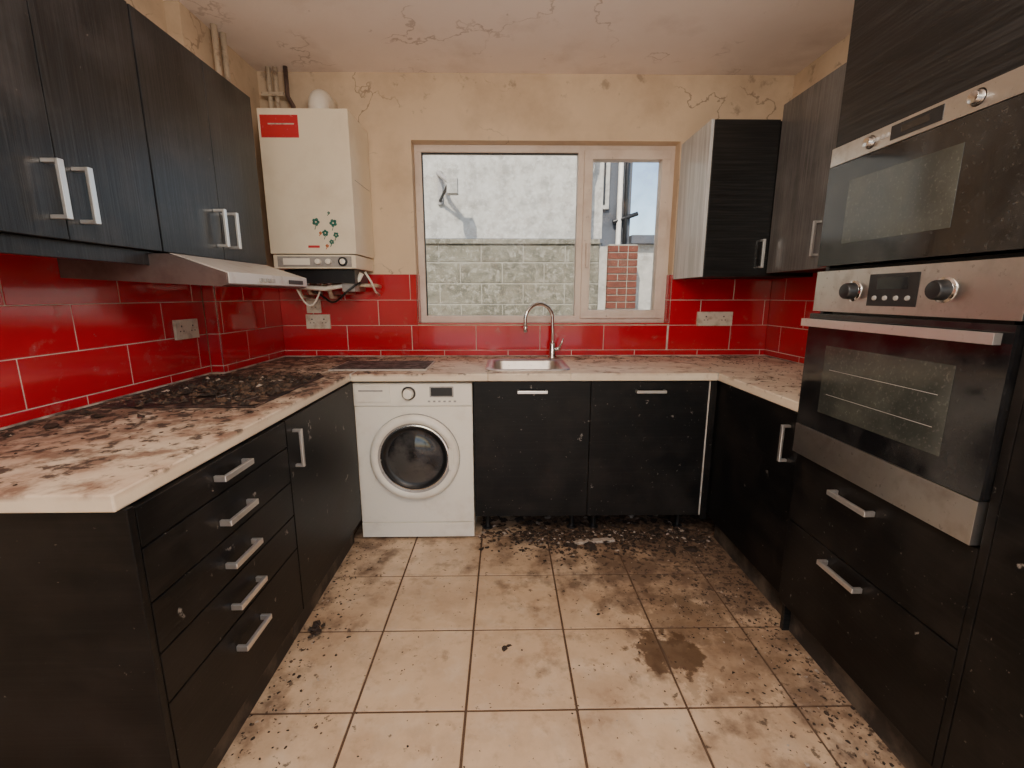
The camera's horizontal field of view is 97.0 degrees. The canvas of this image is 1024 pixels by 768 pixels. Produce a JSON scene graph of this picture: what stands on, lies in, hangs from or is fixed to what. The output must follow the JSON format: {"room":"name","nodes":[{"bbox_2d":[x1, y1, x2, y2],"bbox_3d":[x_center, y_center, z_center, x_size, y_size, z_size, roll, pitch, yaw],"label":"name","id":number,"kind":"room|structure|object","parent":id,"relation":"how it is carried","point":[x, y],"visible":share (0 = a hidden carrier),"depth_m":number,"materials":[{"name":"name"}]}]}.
{"room":"kitchen","nodes":[
{"label":"kitchen","id":0,"kind":"room"},
{"bbox_2d":[125,0,274,373],"bbox_3d":[-1.502,-0.032,0.607,0.215,2.630,4.750,0,11,-1],"label":"wall","id":1,"kind":"structure","parent":0,"point":[172,17],"depth_m":2.12,"materials":[{"name":"beige paint"}]},
{"bbox_2d":[0,0,161,264],"bbox_3d":[-1.277,-0.702,1.110,0.364,0.760,0.628,0,11,-1],"label":"upper cabinet","id":2,"kind":"object","parent":1,"relation":"attached to","point":[76,179],"visible":0.98,"depth_m":1.18,"materials":[{"name":"black wood"}]},
{"bbox_2d":[0,253,223,427],"bbox_3d":[-1.439,-0.146,1.390,0.064,0.499,1.630,0,11,-1],"label":"tile backsplash","id":3,"kind":"structure","parent":1,"relation":"attached to","point":[66,344],"depth_m":1.56,"materials":[{"name":"tile"}]},
{"bbox_2d":[172,319,199,339],"bbox_3d":[-1.466,-0.248,2.043,0.016,0.086,0.146,0,11,-1],"label":"electrical socket","id":4,"kind":"object","parent":3,"relation":"attached to","point":[185,328],"visible":1,"depth_m":2.03,"materials":[{"name":"plastic"}]},
{"bbox_2d":[127,3,266,264],"bbox_3d":[-1.288,-0.849,1.741,0.364,0.715,0.660,0,11,-1],"label":"upper cabinet","id":5,"kind":"object","parent":1,"relation":"attached to","point":[198,125],"visible":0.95,"depth_m":1.65,"materials":[{"name":"black wood"}]},
{"bbox_2d":[57,253,306,288],"bbox_3d":[-1.197,-0.428,1.762,0.544,0.106,0.600,0,11,-1],"label":"extractor hood","id":6,"kind":"object","parent":5,"relation":"attached to","point":[171,268],"visible":0.99,"depth_m":1.47,"materials":[{"name":"metal"}]},
{"bbox_2d":[213,286,284,371],"bbox_3d":[-1.420,-0.362,2.490,0.008,0.499,0.627,0,11,-1],"label":"tile backsplash","id":7,"kind":"structure","parent":1,"relation":"attached to","point":[249,319],"depth_m":2.43,"materials":[{"name":"tile"}]},
{"bbox_2d":[210,23,295,107],"bbox_3d":[-1.294,-1.186,2.412,0.211,1.059,0.459,0,11,-1],"label":"pipes","id":8,"kind":"object","parent":1,"relation":"attached to","point":[270,96],"visible":0.4,"depth_m":2.48,"materials":[{"name":"metal"}]},
{"bbox_2d":[163,0,854,74],"bbox_3d":[0.095,-1.401,0.364,3.410,0.150,4.750,0,11,-1],"label":"ceiling","id":9,"kind":"structure","parent":0,"point":[667,37],"depth_m":2.16,"materials":[{"name":"paint"}]},
{"bbox_2d":[257,71,794,485],"bbox_3d":[0.059,-0.480,2.888,3.110,2.630,0.150,0,11,-1],"label":"wall","id":10,"kind":"structure","parent":0,"point":[397,111],"depth_m":2.60,"materials":[{"name":"beige paint"}]},
{"bbox_2d":[256,108,373,271],"bbox_3d":[-1.051,-1.027,2.495,0.452,0.775,0.352,0,11,-1],"label":"boiler","id":11,"kind":"object","parent":10,"relation":"attached to","point":[313,174],"visible":0.96,"depth_m":2.35,"materials":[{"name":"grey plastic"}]},
{"bbox_2d":[259,114,298,137],"bbox_3d":[-1.168,-1.294,2.274,0.188,0.105,0.002,0,11,-1],"label":"label","id":12,"kind":"object","parent":11,"relation":"attached to","point":[275,126],"visible":1,"depth_m":2.27,"materials":[{"name":"red paper"}]},
{"bbox_2d":[308,89,337,108],"bbox_3d":[-1.043,-1.514,2.483,0.123,0.183,0.211,0,11,-1],"label":"flue","id":13,"kind":"object","parent":11,"relation":"on","point":[318,98],"visible":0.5,"depth_m":2.41,"materials":[{"name":"white plastic"}]},
{"bbox_2d":[312,211,338,248],"bbox_3d":[-0.976,-0.804,2.374,0.133,0.190,0.004,0,11,-1],"label":"stickers","id":14,"kind":"object","parent":11,"relation":"attached to","point":[335,234],"visible":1,"depth_m":2.37},
{"bbox_2d":[284,269,381,306],"bbox_3d":[-1.027,-0.551,2.619,0.472,0.203,0.293,0,11,-1],"label":"pipes","id":15,"kind":"object","parent":11,"relation":"attached to","point":[350,281],"visible":0.92,"depth_m":2.51,"materials":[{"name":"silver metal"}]},
{"bbox_2d":[0,355,803,429],"bbox_3d":[0.076,0.012,1.894,3.110,0.005,1.990,0,11,-1],"label":"trim","id":16,"kind":"structure","parent":10,"relation":"attached to","point":[52,415],"depth_m":2.69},
{"bbox_2d":[279,274,771,355],"bbox_3d":[0.092,-0.433,2.854,3.026,0.499,0.081,0,11,-1],"label":"tile backsplash","id":17,"kind":"structure","parent":10,"relation":"attached to","point":[364,323],"depth_m":2.83,"materials":[{"name":"tile"}]},
{"bbox_2d":[306,299,321,312],"bbox_3d":[-1.214,-0.478,2.775,0.086,0.086,0.016,0,11,-1],"label":"junction box","id":18,"kind":"object","parent":17,"relation":"attached to","point":[316,308],"visible":0.86,"depth_m":2.77,"materials":[{"name":"plastic"}]},
{"bbox_2d":[306,314,330,328],"bbox_3d":[-1.194,-0.385,2.793,0.146,0.086,0.016,0,11,-1],"label":"electrical socket","id":19,"kind":"object","parent":17,"relation":"attached to","point":[313,321],"visible":1,"depth_m":2.79,"materials":[{"name":"plastic"}]},
{"bbox_2d":[696,312,732,325],"bbox_3d":[1.261,-0.406,2.829,0.224,0.080,0.016,0,11,-1],"label":"electrical socket","id":20,"kind":"object","parent":17,"relation":"attached to","point":[703,318],"visible":1,"depth_m":2.82,"materials":[{"name":"plastic"}]},
{"bbox_2d":[414,145,675,321],"bbox_3d":[0.199,-0.912,2.812,1.568,1.050,0.106,0,11,-1],"label":"window","id":21,"kind":"structure","parent":10,"relation":"in","point":[586,155],"depth_m":2.79,"materials":[{"name":"plastic"}]},
{"bbox_2d":[217,492,904,767],"bbox_3d":[0.095,1.194,0.873,3.110,0.120,4.450,0,11,-1],"label":"floor","id":22,"kind":"structure","parent":0,"point":[724,731],"depth_m":1.59,"materials":[{"name":"tile"}]},
{"bbox_2d":[0,421,302,767],"bbox_3d":[-1.102,0.611,1.299,0.728,0.861,0.657,0,11,-1],"label":"base cabinet","id":23,"kind":"object","parent":22,"relation":"on","point":[146,633],"visible":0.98,"depth_m":1.00,"materials":[{"name":"black wood"}]},
{"bbox_2d":[0,356,803,512],"bbox_3d":[0.076,0.036,1.884,3.108,0.040,2.017,0,11,-1],"label":"countertop","id":24,"kind":"structure","parent":23,"relation":"on","point":[89,476],"depth_m":1.38,"materials":[{"name":"beige laminate"}]},
{"bbox_2d":[102,376,323,407],"bbox_3d":[-1.143,0.021,1.841,0.520,0.007,0.600,0,11,-1],"label":"cooktop","id":25,"kind":"object","parent":24,"relation":"in","point":[131,403],"visible":0.43,"depth_m":1.65,"materials":[{"name":"black glass"}]},
{"bbox_2d":[328,361,435,370],"bbox_3d":[-0.688,-0.101,2.461,0.500,0.009,0.310,0,11,-1],"label":"chopping board","id":26,"kind":"object","parent":24,"relation":"on","point":[350,365],"visible":1,"depth_m":2.39,"materials":[{"name":"beige wood"}]},
{"bbox_2d":[0,356,801,485],"bbox_3d":[0.060,0.005,1.878,3.029,0.025,1.972,0,11,-1],"label":"debris","id":27,"kind":"object","parent":24,"relation":"on","point":[260,383],"depth_m":1.78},
{"bbox_2d":[485,359,569,370],"bbox_3d":[0.081,-0.033,2.533,0.446,0.160,0.416,0,11,-1],"label":"sink","id":28,"kind":"object","parent":24,"relation":"in","point":[492,364],"visible":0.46,"depth_m":2.68,"materials":[{"name":"metal"}]},
{"bbox_2d":[523,302,563,358],"bbox_3d":[0.184,-0.320,2.721,0.260,0.340,0.071,-3,12,-17],"label":"mixer tap","id":29,"kind":"object","parent":24,"relation":"on","point":[552,346],"visible":1,"depth_m":2.73,"materials":[{"name":"silver metal"}]},
{"bbox_2d":[279,382,361,639],"bbox_3d":[-1.113,0.480,1.968,0.728,0.861,0.698,0,11,-1],"label":"base cabinet","id":30,"kind":"object","parent":22,"relation":"on","point":[321,443],"visible":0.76,"depth_m":1.87,"materials":[{"name":"black wood"}]},
{"bbox_2d":[353,381,476,536],"bbox_3d":[-0.502,0.362,2.599,0.594,0.848,0.603,0,11,-1],"label":"washing machine","id":31,"kind":"object","parent":22,"relation":"on","point":[416,443],"visible":0.98,"depth_m":2.32,"materials":[{"name":"grey plastic"}]},
{"bbox_2d":[474,381,590,529],"bbox_3d":[0.098,0.353,2.615,0.590,0.861,0.607,0,11,-1],"label":"base cabinet","id":32,"kind":"object","parent":22,"relation":"on","point":[531,438],"visible":0.94,"depth_m":2.33,"materials":[{"name":"wood"}]},
{"bbox_2d":[224,515,894,767],"bbox_3d":[0.258,0.923,1.880,2.171,0.024,1.741,0,11,-1],"label":"debris","id":33,"kind":"object","parent":22,"relation":"on","point":[315,629],"visible":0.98,"depth_m":2.37,"materials":[{"name":"soil"}]},
{"bbox_2d":[572,537,614,544],"bbox_3d":[0.431,0.828,2.389,0.227,0.013,0.036,-1,11,-6],"label":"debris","id":34,"kind":"object","parent":22,"relation":"on","point":[600,540],"visible":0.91,"depth_m":2.38,"materials":[{"name":"paint"}]},
{"bbox_2d":[586,381,708,527],"bbox_3d":[0.692,0.351,2.624,0.596,0.861,0.607,0,11,-1],"label":"base cabinet","id":35,"kind":"object","parent":22,"relation":"on","point":[646,438],"visible":0.8,"depth_m":2.34,"materials":[{"name":"wood"}]},
{"bbox_2d":[698,380,797,614],"bbox_3d":[1.310,0.409,2.329,0.626,0.861,1.269,0,11,-1],"label":"base cabinet","id":36,"kind":"object","parent":22,"relation":"on","point":[749,462],"visible":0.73,"depth_m":2.00,"materials":[{"name":"black wood"}]},
{"bbox_2d":[779,0,1023,767],"bbox_3d":[1.325,0.000,1.038,0.635,2.160,1.095,0,11,-1],"label":"tall cabinet","id":37,"kind":"object","parent":22,"relation":"on","point":[920,628],"visible":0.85,"depth_m":1.17,"materials":[{"name":"black wood"}]},
{"bbox_2d":[793,257,1023,544],"bbox_3d":[1.282,-0.007,1.269,0.597,0.626,0.634,0,11,-1],"label":"built-in oven","id":38,"kind":"object","parent":37,"relation":"in","point":[908,385],"visible":1,"depth_m":1.14,"materials":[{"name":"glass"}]},
{"bbox_2d":[817,65,1023,266],"bbox_3d":[1.221,-0.508,1.169,0.419,0.363,0.634,0,11,-1],"label":"built-in microwave","id":39,"kind":"object","parent":37,"relation":"in","point":[945,179],"visible":0.98,"depth_m":1.10,"materials":[{"name":"glass"}]},
{"bbox_2d":[793,34,849,97],"bbox_3d":[1.725,-0.042,0.656,0.150,2.630,4.750,0,11,-1],"label":"wall","id":40,"kind":"structure","parent":0,"point":[835,57],"depth_m":2.36,"materials":[{"name":"beige paint"}]},
{"bbox_2d":[673,119,812,278],"bbox_3d":[1.304,-0.979,2.508,0.625,0.765,0.422,0,11,-1],"label":"upper cabinet","id":41,"kind":"object","parent":40,"relation":"attached to","point":[728,167],"visible":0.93,"depth_m":2.35,"materials":[{"name":"black wood"}]},
{"bbox_2d":[764,273,819,363],"bbox_3d":[1.621,-0.308,2.217,0.008,0.499,1.279,0,11,-1],"label":"tile backsplash","id":42,"kind":"structure","parent":40,"relation":"attached to","point":[791,299],"depth_m":2.63,"materials":[{"name":"tile"}]},
{"bbox_2d":[766,62,846,272],"bbox_3d":[1.470,-0.901,1.892,0.297,0.810,0.916,0,11,-1],"label":"upper cabinet","id":43,"kind":"object","parent":40,"relation":"attached to","point":[810,121],"visible":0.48,"depth_m":2.09,"materials":[{"name":"brown wood"}]},
{"label":"outside","id":44,"kind":"structure","parent":0,"visible":0},
{"bbox_3d":[1.921,0.494,5.224,20.000,0.180,34.000,0,11,-1],"label":"ground","id":45,"kind":"structure","parent":44,"visible":0},
{"bbox_2d":[423,155,603,246],"bbox_3d":[-2.418,-2.700,7.738,7.420,5.120,2.700,0,11,-1],"label":"building wall","id":46,"kind":"structure","parent":45,"relation":"on","point":[499,196],"depth_m":6.51,"materials":[{"name":"white paint"}]},
{"bbox_2d":[436,171,457,204],"bbox_3d":[-0.921,-2.737,6.184,0.208,0.450,0.629,-7,13,-33],"label":"wall bracket","id":47,"kind":"object","parent":46,"relation":"attached to","point":[451,187],"visible":1,"depth_m":6.07,"materials":[{"name":"grey plastic"}]},
{"bbox_2d":[426,239,652,314],"bbox_3d":[-0.081,-0.582,5.123,7.995,1.965,0.515,0,11,-1],"label":"wall","id":48,"kind":"structure","parent":45,"relation":"on","point":[465,276],"depth_m":4.78,"materials":[{"name":"concrete"}]},
{"bbox_2d":[597,244,637,309],"bbox_3d":[1.116,-0.543,5.054,0.400,1.920,0.308,0,11,-1],"label":"brick pier","id":49,"kind":"structure","parent":45,"relation":"on","point":[617,276],"depth_m":4.79,"materials":[{"name":"red brick"}]},
{"bbox_2d":[601,163,653,254],"bbox_3d":[4.130,-4.394,11.179,5.770,7.120,4.700,0,11,-1],"label":"house","id":50,"kind":"structure","parent":45,"relation":"on","point":[617,187],"depth_m":10.87,"materials":[{"name":"plastic"}]}
]}

